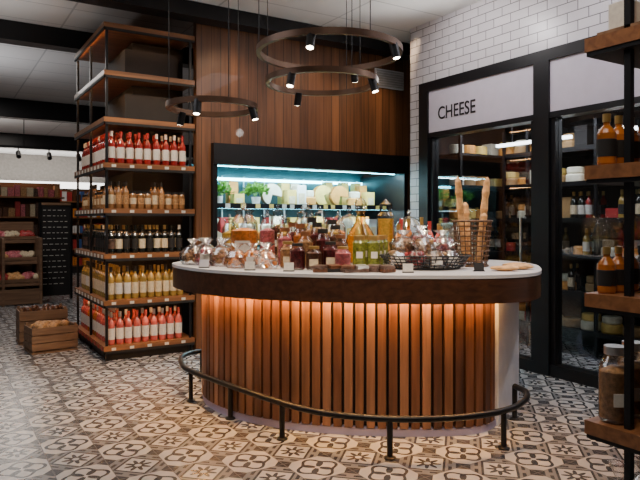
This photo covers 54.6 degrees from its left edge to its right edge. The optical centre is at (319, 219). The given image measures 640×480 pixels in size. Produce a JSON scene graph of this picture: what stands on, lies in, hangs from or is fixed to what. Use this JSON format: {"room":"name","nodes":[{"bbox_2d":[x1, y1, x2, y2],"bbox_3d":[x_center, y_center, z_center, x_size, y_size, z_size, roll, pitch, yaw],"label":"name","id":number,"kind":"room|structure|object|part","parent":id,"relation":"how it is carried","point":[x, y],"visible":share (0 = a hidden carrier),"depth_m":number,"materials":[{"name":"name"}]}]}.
{"room":"gourmet food shop","nodes":[
{"label":"gourmet food shop","id":0,"kind":"room"},
{"bbox_2d":[0,153,104,182],"bbox_3d":[-10.413,-0.395,19.494,11.200,3.450,0.100,0,0,-32],"label":"wall","id":1,"kind":"structure","parent":0,"point":[28,167],"depth_m":20.24,"materials":[{"name":"grey paint"}]},
{"bbox_2d":[0,0,481,156],"bbox_3d":[-3.497,-2.170,8.427,11.000,0.100,26.000,0,0,-32],"label":"ceiling","id":2,"kind":"structure","parent":0,"point":[26,73],"depth_m":6.72,"materials":[{"name":"white paint"}]},
{"bbox_2d":[0,120,83,161],"bbox_3d":[-5.712,-1.649,11.972,5.000,0.943,0.175,0,0,-32],"label":"track spotlights","id":3,"kind":"object","parent":2,"relation":"hanging from","point":[18,153],"visible":0.4,"depth_m":12.13,"materials":[{"name":"black metal"}]},
{"bbox_2d":[0,19,192,68],"bbox_3d":[-2.687,-2.014,7.047,10.890,0.209,0.200,0,0,-32],"label":"ceiling beam","id":4,"kind":"structure","parent":2,"relation":"attached to","point":[11,32],"depth_m":6.78,"materials":[{"name":"paint"}]},
{"bbox_2d":[0,97,192,132],"bbox_3d":[-5.178,-1.954,11.032,10.890,0.329,0.200,0,0,-32],"label":"ceiling beam","id":5,"kind":"structure","parent":2,"relation":"attached to","point":[10,108],"depth_m":11.15,"materials":[{"name":"paint"}]},
{"bbox_2d":[0,132,192,157],"bbox_3d":[-7.722,-1.944,15.103,10.890,0.349,0.200,0,0,-32],"label":"ceiling beam","id":6,"kind":"structure","parent":2,"relation":"attached to","point":[15,139],"depth_m":15.52,"materials":[{"name":"paint"}]},
{"bbox_2d":[165,0,258,125],"bbox_3d":[-0.870,-1.454,5.000,0.730,1.331,0.730,0,0,-32],"label":"ring pendant light","id":7,"kind":"object","parent":2,"relation":"hanging from","point":[252,109],"visible":1,"depth_m":4.89,"materials":[{"name":"brown metal"}]},
{"bbox_2d":[67,0,409,59],"bbox_3d":[-2.664,-2.044,5.198,8.970,0.149,0.200,0,0,-32],"label":"ceiling beam","id":8,"kind":"structure","parent":2,"relation":"attached to","point":[183,10],"depth_m":6.26,"materials":[{"name":"paint"}]},
{"bbox_2d":[265,0,378,105],"bbox_3d":[0.008,-1.550,4.962,0.900,1.141,0.928,0,0,-32],"label":"ring pendant light","id":9,"kind":"object","parent":2,"relation":"hanging from","point":[291,72],"visible":0.98,"depth_m":4.75,"materials":[{"name":"brown metal"}]},
{"bbox_2d":[256,0,402,82],"bbox_3d":[0.070,-1.622,4.600,1.080,0.996,1.080,0,0,-32],"label":"ring pendant light","id":10,"kind":"object","parent":2,"relation":"hanging from","point":[396,47],"visible":0.83,"depth_m":4.22,"materials":[{"name":"brown metal"}]},
{"bbox_2d":[186,158,396,177],"bbox_3d":[1.210,-0.395,11.368,0.100,3.450,26.000,0,0,-32],"label":"wall","id":11,"kind":"structure","parent":0,"point":[364,175],"depth_m":11.64,"materials":[{"name":"grey paint"}]},
{"bbox_2d":[193,23,409,349],"bbox_3d":[0.735,-0.395,7.552,4.730,3.450,0.090,0,0,-32],"label":"wall","id":12,"kind":"structure","parent":0,"point":[369,122],"depth_m":6.79,"materials":[{"name":"brown wood"}]},
{"bbox_2d":[374,68,403,90],"bbox_3d":[0.849,-1.710,7.539,0.430,0.220,0.050,0,0,-32],"label":"air vent grille","id":13,"kind":"object","parent":12,"relation":"in","point":[388,79],"visible":0.79,"depth_m":7.53,"materials":[{"name":"silver metal"}]},
{"bbox_2d":[0,273,639,479],"bbox_3d":[-3.497,1.380,8.427,11.000,0.100,26.000,0,0,-32],"label":"floor","id":14,"kind":"structure","parent":0,"point":[78,414],"depth_m":3.79,"materials":[{"name":"tile"}]},
{"bbox_2d":[0,222,41,306],"bbox_3d":[-5.069,0.680,9.886,1.060,1.300,0.900,0,0,-32],"label":"stand","id":15,"kind":"object","parent":14,"relation":"on","point":[20,248],"visible":1,"depth_m":9.90,"materials":[{"name":"brown wood"}]},
{"bbox_2d":[0,182,63,235],"bbox_3d":[-5.996,0.280,12.614,1.400,2.100,0.550,0,0,-32],"label":"shelf","id":16,"kind":"object","parent":14,"relation":"on","point":[19,202],"visible":0.29,"depth_m":12.55,"materials":[{"name":"brown wood"}]},
{"bbox_2d":[16,303,67,345],"bbox_3d":[-3.067,1.131,6.833,0.480,0.398,0.340,0,0,-32],"label":"wooden crate","id":17,"kind":"object","parent":14,"relation":"on","point":[34,313],"visible":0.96,"depth_m":6.71,"materials":[{"name":"brown wood"}]},
{"bbox_2d":[24,318,77,354],"bbox_3d":[-2.762,1.180,6.363,0.440,0.301,0.340,0,0,-38],"label":"wooden crate","id":18,"kind":"object","parent":14,"relation":"on","point":[41,337],"visible":1,"depth_m":6.25,"materials":[{"name":"brown wood"}]},
{"bbox_2d":[0,180,103,190],"bbox_3d":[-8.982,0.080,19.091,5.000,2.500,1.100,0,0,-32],"label":"strip light","id":19,"kind":"object","parent":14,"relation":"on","point":[63,185],"visible":0.02,"depth_m":19.19,"materials":[{"name":"white plastic"}]},
{"bbox_2d":[38,202,72,297],"bbox_3d":[-4.461,0.520,10.460,0.520,1.620,0.130,0,0,-32],"label":"chalkboard sign","id":20,"kind":"object","parent":14,"relation":"on","point":[55,220],"visible":1,"depth_m":10.44,"materials":[{"name":"black metal"}]},
{"bbox_2d":[60,190,104,272],"bbox_3d":[-6.504,0.280,15.598,2.900,2.100,0.550,0,0,-32],"label":"shelf","id":21,"kind":"object","parent":14,"relation":"on","point":[70,196],"visible":0.1,"depth_m":15.62,"materials":[{"name":"brown wood"}]},
{"bbox_2d":[74,21,194,360],"bbox_3d":[-2.023,-0.265,6.640,0.894,3.190,1.434,0,0,-32],"label":"corner shelf unit","id":22,"kind":"object","parent":14,"relation":"on","point":[132,85],"visible":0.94,"depth_m":6.25,"materials":[{"name":"brown wood"}]},
{"bbox_2d":[81,298,181,344],"bbox_3d":[-2.034,1.034,6.609,0.742,0.310,1.288,0,0,-32],"label":"wine bottles","id":23,"kind":"object","parent":22,"relation":"on","point":[135,329],"visible":0.8,"depth_m":6.14,"materials":[{"name":"glass"}]},
{"bbox_2d":[81,260,182,299],"bbox_3d":[-2.026,0.604,6.610,0.754,0.310,1.275,0,0,-32],"label":"wine bottles","id":24,"kind":"object","parent":22,"relation":"on","point":[157,284],"visible":0.84,"depth_m":6.13,"materials":[{"name":"glass"}]},
{"bbox_2d":[82,224,181,253],"bbox_3d":[-2.023,0.184,6.596,0.738,0.270,1.247,0,0,-32],"label":"wine bottles","id":25,"kind":"object","parent":22,"relation":"on","point":[124,241],"visible":0.94,"depth_m":6.13,"materials":[{"name":"black glass"}]},
{"bbox_2d":[82,181,184,209],"bbox_3d":[-2.016,-0.241,6.611,0.760,0.260,1.263,0,0,-32],"label":"jars","id":26,"kind":"object","parent":22,"relation":"on","point":[154,198],"visible":0.79,"depth_m":6.13},
{"bbox_2d":[82,131,185,169],"bbox_3d":[-2.009,-0.696,6.609,0.780,0.310,1.257,0,0,-32],"label":"bottles","id":27,"kind":"object","parent":22,"relation":"on","point":[136,152],"visible":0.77,"depth_m":6.14,"materials":[{"name":"glass"}]},
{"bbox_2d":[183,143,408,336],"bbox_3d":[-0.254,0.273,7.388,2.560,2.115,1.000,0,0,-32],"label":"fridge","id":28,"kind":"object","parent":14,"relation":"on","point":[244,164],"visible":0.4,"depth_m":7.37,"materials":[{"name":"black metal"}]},
{"bbox_2d":[218,180,233,202],"bbox_3d":[-1.127,-0.311,6.814,0.299,0.280,0.352,0,0,27],"label":"potted herb","id":29,"kind":"object","parent":28,"relation":"in","point":[223,185],"visible":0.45,"depth_m":6.78,"materials":[{"name":"green plant"}]},
{"bbox_2d":[239,180,269,203],"bbox_3d":[-0.741,-0.314,7.051,0.339,0.286,0.326,0,0,-32],"label":"potted herb","id":30,"kind":"object","parent":28,"relation":"in","point":[254,189],"visible":0.98,"depth_m":7.01,"materials":[{"name":"green plant"}]},
{"bbox_2d":[218,181,376,257],"bbox_3d":[-0.340,0.049,7.361,2.295,1.060,0.534,0,0,-32],"label":"cheese","id":31,"kind":"object","parent":28,"relation":"in","point":[287,193],"visible":0.25,"depth_m":7.42,"materials":[{"name":"beige food"}]},
{"bbox_2d":[172,258,541,460],"bbox_3d":[0.203,0.830,4.412,2.761,1.000,1.947,0,0,4],"label":"counter","id":32,"kind":"object","parent":14,"relation":"on","point":[420,353],"depth_m":3.85,"materials":[{"name":"brown wood"}]},
{"bbox_2d":[179,237,231,266],"bbox_3d":[-0.847,0.233,4.701,0.412,0.188,0.748,0,0,-4],"label":"bags","id":33,"kind":"object","parent":32,"relation":"on","point":[202,251],"visible":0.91,"depth_m":4.52,"materials":[{"name":"plastic"}]},
{"bbox_2d":[222,214,231,253],"label":"jars","id":34,"kind":"object","parent":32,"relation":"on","point":[227,234],"depth_m":5.04,"materials":[{"name":"clear glass"}]},
{"bbox_2d":[234,212,253,229],"label":"jars","id":35,"kind":"object","parent":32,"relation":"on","point":[246,216],"depth_m":4.99,"materials":[{"name":"clear glass"}]},
{"bbox_2d":[231,202,257,264],"bbox_3d":[-0.556,0.099,4.572,0.202,0.460,0.218,0,0,-32],"label":"jar","id":36,"kind":"object","parent":32,"relation":"on","point":[240,235],"visible":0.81,"depth_m":4.52,"materials":[{"name":"glass"}]},
{"bbox_2d":[223,242,278,268],"bbox_3d":[-0.425,0.243,4.341,0.402,0.168,0.424,0,0,22],"label":"bags","id":37,"kind":"object","parent":32,"relation":"on","point":[264,253],"visible":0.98,"depth_m":4.25,"materials":[{"name":"plastic"}]},
{"bbox_2d":[260,206,289,261],"label":"jars","id":38,"kind":"object","parent":32,"relation":"on","point":[271,234],"depth_m":4.93,"materials":[{"name":"clear glass"}]},
{"bbox_2d":[290,202,327,233],"label":"jars","id":39,"kind":"object","parent":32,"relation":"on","point":[309,226],"depth_m":4.88,"materials":[{"name":"clear glass"}]},
{"bbox_2d":[277,217,350,269],"bbox_3d":[-0.056,0.154,4.337,0.469,0.350,0.706,0,0,-7],"label":"jars","id":40,"kind":"object","parent":32,"relation":"on","point":[308,248],"visible":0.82,"depth_m":4.22,"materials":[{"name":"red glass"}]},
{"bbox_2d":[332,211,345,242],"label":"jars","id":41,"kind":"object","parent":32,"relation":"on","point":[336,216],"depth_m":4.85,"materials":[{"name":"clear glass"}]},
{"bbox_2d":[199,260,484,272],"bbox_3d":[0.094,0.301,4.032,1.920,0.056,0.234,0,0,9],"label":"price cards","id":42,"kind":"object","parent":32,"relation":"on","point":[407,268],"visible":1,"depth_m":3.98,"materials":[{"name":"white paper"}]},
{"bbox_2d":[335,208,364,239],"bbox_3d":[0.240,0.114,5.080,0.312,0.431,0.312,0,0,-32],"label":"glass cloche","id":43,"kind":"object","parent":32,"relation":"on","point":[339,222],"visible":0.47,"depth_m":5.13,"materials":[{"name":"clear glass"}]},
{"bbox_2d":[312,264,395,272],"bbox_3d":[0.212,0.304,3.910,0.525,0.045,0.134,0,0,0],"label":"packets","id":44,"kind":"object","parent":32,"relation":"on","point":[344,268],"visible":1,"depth_m":3.88,"materials":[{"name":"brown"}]},
{"bbox_3d":[-0.050,1.211,4.217,2.744,0.238,1.141,0,0,27],"label":"foot rail","id":45,"kind":"part","parent":32,"relation":"part of","materials":[{"name":"black metal"}]},
{"bbox_2d":[346,198,373,262],"bbox_3d":[0.310,0.079,4.720,0.240,0.500,0.240,0,0,-32],"label":"decanter","id":46,"kind":"object","parent":32,"relation":"on","point":[350,238],"visible":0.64,"depth_m":4.74,"materials":[{"name":"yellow glass"}]},
{"bbox_2d":[353,235,387,264],"bbox_3d":[0.354,0.219,4.379,0.200,0.220,0.345,0,0,20],"label":"jars","id":47,"kind":"object","parent":32,"relation":"on","point":[367,249],"visible":0.69,"depth_m":4.25,"materials":[{"name":"green glass"}]},
{"bbox_2d":[377,199,393,250],"bbox_3d":[0.500,0.084,4.720,0.130,0.490,0.128,0,0,-32],"label":"pasta jar","id":48,"kind":"object","parent":32,"relation":"on","point":[384,226],"visible":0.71,"depth_m":4.68,"materials":[{"name":"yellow glass"}]},
{"bbox_2d":[394,210,424,237],"bbox_3d":[0.720,0.123,5.020,0.336,0.411,0.336,0,0,-32],"label":"glass cloche","id":49,"kind":"object","parent":32,"relation":"on","point":[417,222],"visible":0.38,"depth_m":5.07,"materials":[{"name":"clear glass"}]},
{"bbox_2d":[395,217,444,264],"bbox_3d":[0.753,0.154,4.675,0.446,0.350,0.250,0,0,-11],"label":"sauce bottles","id":50,"kind":"object","parent":32,"relation":"on","point":[400,225],"visible":0.27,"depth_m":4.62,"materials":[{"name":"gold"}]},
{"bbox_2d":[379,226,470,269],"bbox_3d":[0.710,0.183,4.200,0.564,0.289,0.479,0,0,-32],"label":"wire basket","id":51,"kind":"object","parent":32,"relation":"on","point":[411,250],"visible":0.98,"depth_m":4.14,"materials":[{"name":"black metal"}]},
{"bbox_2d":[445,224,475,260],"bbox_3d":[1.120,0.153,4.950,0.312,0.351,0.312,0,0,-32],"label":"glass cloche","id":52,"kind":"object","parent":32,"relation":"on","point":[451,229],"visible":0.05,"depth_m":5.00,"materials":[{"name":"clear glass"}]},
{"bbox_2d":[452,177,492,266],"bbox_3d":[1.090,0.009,4.440,0.287,0.642,0.294,0,0,-32],"label":"bread basket","id":53,"kind":"object","parent":32,"relation":"on","point":[463,222],"visible":0.85,"depth_m":4.42,"materials":[{"name":"wicker"}]},
{"bbox_2d":[490,262,533,270],"bbox_3d":[1.308,0.311,4.146,0.238,0.036,0.468,0,0,30],"label":"loaves","id":54,"kind":"object","parent":32,"relation":"on","point":[513,265],"visible":1,"depth_m":4.03,"materials":[{"name":"beige food"}]},
{"bbox_2d":[439,118,639,359],"bbox_3d":[2.597,0.180,5.827,1.180,2.300,3.170,0,0,-32],"label":"shelves","id":55,"kind":"object","parent":14,"relation":"on","point":[583,150],"visible":0.44,"depth_m":6.52,"materials":[{"name":"black metal"}]},
{"bbox_2d":[449,124,639,338],"bbox_3d":[2.508,0.075,5.771,0.830,2.009,3.130,0,0,-32],"label":"stock","id":56,"kind":"object","parent":55,"relation":"on","point":[572,207],"depth_m":6.19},
{"bbox_2d":[584,0,639,479],"bbox_3d":[1.443,0.030,1.954,0.422,2.600,1.086,0,0,-32],"label":"display shelf","id":57,"kind":"object","parent":14,"relation":"on","point":[619,44],"visible":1,"depth_m":2.19,"materials":[{"name":"brown wood"}]},
{"bbox_2d":[596,113,639,164],"bbox_3d":[1.297,-0.296,2.190,0.370,0.190,0.488,0,0,-32],"label":"sauce bottles","id":58,"kind":"object","parent":57,"relation":"on","point":[610,140],"visible":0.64,"depth_m":2.28,"materials":[{"name":"orange glass"}]},
{"bbox_2d":[597,245,639,293],"bbox_3d":[1.278,0.184,2.220,0.368,0.170,0.416,0,0,-32],"label":"bottles","id":59,"kind":"object","parent":57,"relation":"on","point":[610,272],"visible":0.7,"depth_m":2.28,"materials":[{"name":"orange glass"}]},
{"bbox_2d":[598,340,639,424],"bbox_3d":[1.282,0.601,2.213,0.373,0.276,0.457,0,0,-32],"label":"jars","id":60,"kind":"object","parent":57,"relation":"on","point":[610,377],"visible":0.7,"depth_m":2.26,"materials":[{"name":"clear glass"}]},
{"bbox_2d":[410,0,639,235],"bbox_3d":[1.957,-0.395,5.474,0.120,3.450,3.410,0,0,-32],"label":"wall","id":61,"kind":"structure","parent":0,"point":[482,33],"depth_m":5.95,"materials":[{"name":"white tile"}]},
{"bbox_2d":[419,35,639,388],"bbox_3d":[1.957,-0.065,5.350,0.211,2.789,3.200,0,0,-32],"label":"frame","id":62,"kind":"structure","parent":61,"relation":"in","point":[545,359],"depth_m":5.33,"materials":[{"name":"black metal"}]},
{"bbox_2d":[429,65,532,132],"bbox_3d":[1.531,-1.140,6.004,0.040,0.440,1.360,0,0,-32],"label":"sign","id":63,"kind":"object","parent":62,"relation":"attached to","point":[509,94],"visible":0.79,"depth_m":5.90,"materials":[{"name":"white plastic"}]},
{"bbox_2d":[438,99,474,118],"bbox_3d":[1.365,-1.108,6.222,0.004,0.131,0.520,0,0,-32],"label":"lettering","id":64,"kind":"object","parent":63,"relation":"attached to","point":[460,103],"depth_m":6.18},
{"bbox_2d":[550,52,639,111],"bbox_3d":[2.342,-1.140,4.706,0.040,0.440,1.380,0,0,-32],"label":"blank sign","id":65,"kind":"object","parent":62,"relation":"attached to","point":[576,80],"visible":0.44,"depth_m":5.00,"materials":[{"name":"white plastic"}]},
{"bbox_2d":[439,106,639,354],"bbox_3d":[2.613,0.030,5.848,1.370,2.600,3.450,0,0,-32],"label":"cheese room interior","id":66,"kind":"structure","parent":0,"point":[571,305],"depth_m":6.99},
{"bbox_2d":[496,127,530,147],"bbox_3d":[2.009,-0.861,6.409,0.040,0.193,0.442,0,0,-32],"label":"tube light","id":67,"kind":"object","parent":66,"relation":"attached to","point":[512,143],"depth_m":6.43,"materials":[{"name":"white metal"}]},
{"bbox_2d":[562,135,571,139],"bbox_3d":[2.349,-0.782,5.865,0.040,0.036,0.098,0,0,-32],"label":"tube light","id":68,"kind":"object","parent":66,"relation":"attached to","point":[566,136],"depth_m":5.86,"materials":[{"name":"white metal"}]}
]}

